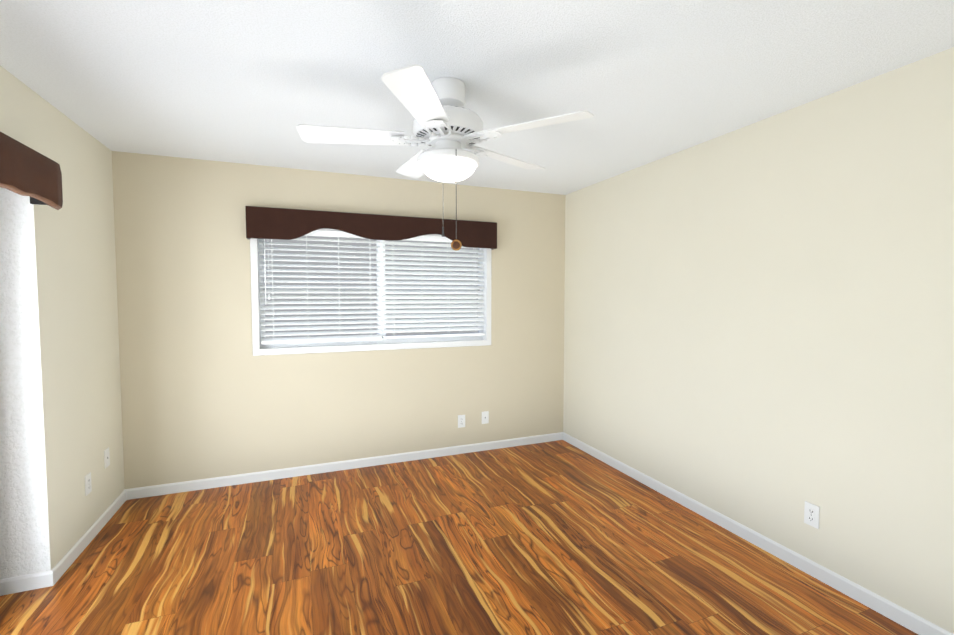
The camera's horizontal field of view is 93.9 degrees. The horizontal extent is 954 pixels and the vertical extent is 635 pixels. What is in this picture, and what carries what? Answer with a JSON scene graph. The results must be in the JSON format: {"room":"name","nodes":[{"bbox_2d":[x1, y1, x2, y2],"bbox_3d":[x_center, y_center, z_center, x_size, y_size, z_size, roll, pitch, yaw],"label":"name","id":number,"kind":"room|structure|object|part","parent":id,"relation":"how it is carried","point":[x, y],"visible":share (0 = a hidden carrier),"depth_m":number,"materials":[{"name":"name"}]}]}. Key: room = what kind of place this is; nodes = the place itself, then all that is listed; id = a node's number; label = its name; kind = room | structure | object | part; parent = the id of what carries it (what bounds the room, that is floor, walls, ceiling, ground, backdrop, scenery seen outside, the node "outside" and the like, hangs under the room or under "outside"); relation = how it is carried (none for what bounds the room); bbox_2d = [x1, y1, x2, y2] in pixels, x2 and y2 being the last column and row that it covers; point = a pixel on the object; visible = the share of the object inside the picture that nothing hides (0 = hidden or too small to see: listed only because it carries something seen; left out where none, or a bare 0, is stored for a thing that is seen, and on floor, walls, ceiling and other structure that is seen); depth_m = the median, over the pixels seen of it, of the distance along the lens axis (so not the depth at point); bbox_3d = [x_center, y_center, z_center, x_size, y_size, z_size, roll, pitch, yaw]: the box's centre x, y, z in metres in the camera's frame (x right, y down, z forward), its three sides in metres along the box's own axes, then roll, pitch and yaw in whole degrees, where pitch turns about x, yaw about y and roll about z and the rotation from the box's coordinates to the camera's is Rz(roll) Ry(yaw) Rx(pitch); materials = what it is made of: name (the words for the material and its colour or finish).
{"room":"empty bedroom","nodes":[
{"label":"empty bedroom","id":0,"kind":"room"},
{"bbox_2d":[0,66,124,578],"bbox_3d":[-1.804,0.245,0.874,0.350,2.560,4.690,-1,3,-22],"label":"wall","id":1,"kind":"structure","parent":0,"point":[60,412],"depth_m":2.31,"materials":[{"name":"paint"}]},
{"bbox_2d":[0,570,54,595],"bbox_3d":[-2.248,1.306,2.180,0.278,0.075,0.012,-1,3,-22],"label":"baseboard","id":2,"kind":"structure","parent":1,"relation":"attached to","point":[17,584],"depth_m":2.19,"materials":[{"name":"white wood"}]},
{"bbox_2d":[0,132,62,209],"bbox_3d":[-1.645,-0.584,1.072,0.117,0.235,2.315,-1,3,-22],"label":"window valance","id":3,"kind":"object","parent":1,"relation":"attached to","point":[34,175],"depth_m":1.92,"materials":[{"name":"dark brown wood"},{"name":"lighter brown wood"}]},
{"bbox_2d":[85,472,91,495],"bbox_3d":[-2.290,0.981,2.628,0.008,0.115,0.070,-1,3,-22],"label":"electrical outlet","id":4,"kind":"object","parent":1,"relation":"attached to","point":[88,487],"visible":1,"depth_m":2.62,"materials":[{"name":"white plastic"}]},
{"bbox_2d":[52,489,126,582],"bbox_3d":[-2.313,1.281,2.703,0.012,0.075,1.010,-1,3,-22],"label":"baseboard","id":5,"kind":"structure","parent":1,"relation":"attached to","point":[67,560],"depth_m":2.58,"materials":[{"name":"white wood"}]},
{"bbox_2d":[104,448,109,468],"bbox_3d":[-2.393,0.909,2.885,0.008,0.115,0.070,-1,3,-22],"label":"electrical outlet","id":6,"kind":"object","parent":1,"relation":"attached to","point":[106,458],"visible":1,"depth_m":2.87,"materials":[{"name":"white plastic"}]},
{"bbox_2d":[112,151,564,488],"bbox_3d":[-0.923,0.102,3.849,4.180,2.560,0.200,-1,3,-22],"label":"wall","id":7,"kind":"structure","parent":0,"point":[205,393],"depth_m":3.50,"materials":[{"name":"paint"}]},
{"bbox_2d":[125,432,562,499],"bbox_3d":[-0.814,1.226,3.832,3.630,0.075,0.012,-1,3,-22],"label":"baseboard","id":8,"kind":"structure","parent":7,"relation":"attached to","point":[176,487],"depth_m":3.66,"materials":[{"name":"white wood"}]},
{"bbox_2d":[250,228,490,355],"bbox_3d":[-0.820,-0.246,3.833,1.999,1.041,0.133,-1,3,-22],"label":"window frame","id":9,"kind":"structure","parent":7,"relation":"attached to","point":[259,351],"depth_m":3.71,"materials":[{"name":"white wood"}]},
{"bbox_2d":[258,239,482,347],"bbox_3d":[-0.833,-0.247,3.867,1.903,0.945,0.050,-1,3,-22],"label":"window","id":10,"kind":"structure","parent":9,"relation":"attached to","point":[424,339],"depth_m":3.84,"materials":[{"name":"white metal"}]},
{"bbox_2d":[259,230,381,343],"bbox_3d":[-1.252,-0.252,3.636,0.942,0.906,0.068,-1,3,-22],"label":"window blinds","id":11,"kind":"object","parent":10,"relation":"attached to","point":[325,233],"visible":0.85,"depth_m":3.63,"materials":[{"name":"white plastic"}]},
{"bbox_2d":[382,235,484,338],"bbox_3d":[-0.372,-0.274,3.990,0.942,0.896,0.056,-1,3,-22],"label":"window blinds","id":12,"kind":"object","parent":10,"relation":"attached to","point":[447,278],"visible":0.92,"depth_m":3.97,"materials":[{"name":"white plastic"}]},
{"bbox_2d":[245,206,496,249],"bbox_3d":[-0.777,-0.725,3.698,2.028,0.235,0.097,-1,3,-22],"label":"window valance","id":13,"kind":"object","parent":7,"relation":"attached to","point":[275,223],"visible":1,"depth_m":3.59,"materials":[{"name":"brown fabric"}]},
{"bbox_2d":[458,415,464,427],"bbox_3d":[-0.141,0.951,4.087,0.070,0.115,0.008,-1,3,-22],"label":"electrical outlet","id":14,"kind":"object","parent":7,"relation":"attached to","point":[461,420],"visible":1,"depth_m":4.08,"materials":[{"name":"white plastic"}]},
{"bbox_2d":[482,411,488,423],"bbox_3d":[0.077,0.937,4.173,0.070,0.115,0.008,-1,3,-22],"label":"electrical outlet","id":15,"kind":"object","parent":7,"relation":"attached to","point":[485,417],"visible":1,"depth_m":4.17,"materials":[{"name":"white plastic"}]},
{"bbox_2d":[0,440,917,634],"bbox_3d":[0.015,1.429,1.652,4.098,0.120,5.090,-1,3,-22],"label":"floor","id":16,"kind":"structure","parent":0,"point":[560,537],"depth_m":2.40,"materials":[{"name":"laminate"}]},
{"bbox_2d":[0,0,953,194],"bbox_3d":[-0.023,-1.127,1.513,4.180,0.120,5.090,-1,3,-22],"label":"ceiling","id":17,"kind":"structure","parent":0,"point":[257,82],"depth_m":1.94,"materials":[{"name":"white paint"}]},
{"bbox_2d":[297,64,593,250],"bbox_3d":[-0.162,-0.702,2.149,1.309,0.789,1.277,-1,3,-22],"label":"ceiling fan","id":18,"kind":"object","parent":17,"relation":"hanging from","point":[447,127],"visible":1,"depth_m":2.01,"materials":[{"name":"white"}]},
{"bbox_3d":[-0.136,-0.688,2.120,0.262,0.078,0.262,-1,3,-22],"label":"lamp shade","id":19,"kind":"part","parent":18,"relation":"part of","materials":[{"name":"white glass"}]},
{"bbox_2d":[563,47,953,633],"bbox_3d":[1.864,0.180,2.217,0.200,2.560,4.890,-1,3,-22],"label":"wall","id":20,"kind":"structure","parent":0,"point":[758,326],"depth_m":2.36,"materials":[{"name":"paint"}]},
{"bbox_2d":[563,432,953,634],"bbox_3d":[1.728,1.299,2.325,0.012,0.075,4.690,-1,3,-22],"label":"baseboard","id":21,"kind":"structure","parent":20,"relation":"attached to","point":[907,619],"depth_m":2.42,"materials":[{"name":"white wood"}]},
{"bbox_2d":[804,501,819,528],"bbox_3d":[1.732,1.022,2.307,0.008,0.115,0.070,-1,3,-22],"label":"electrical outlet","id":22,"kind":"object","parent":20,"relation":"attached to","point":[811,514],"visible":1,"depth_m":2.30,"materials":[{"name":"white plastic"}]},
{"label":"outside","id":23,"kind":"structure","parent":0,"visible":0},
{"bbox_2d":[263,236,477,337],"bbox_3d":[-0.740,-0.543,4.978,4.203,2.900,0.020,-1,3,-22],"label":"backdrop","id":24,"kind":"structure","parent":23,"point":[323,273],"depth_m":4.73,"materials":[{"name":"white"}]}
]}

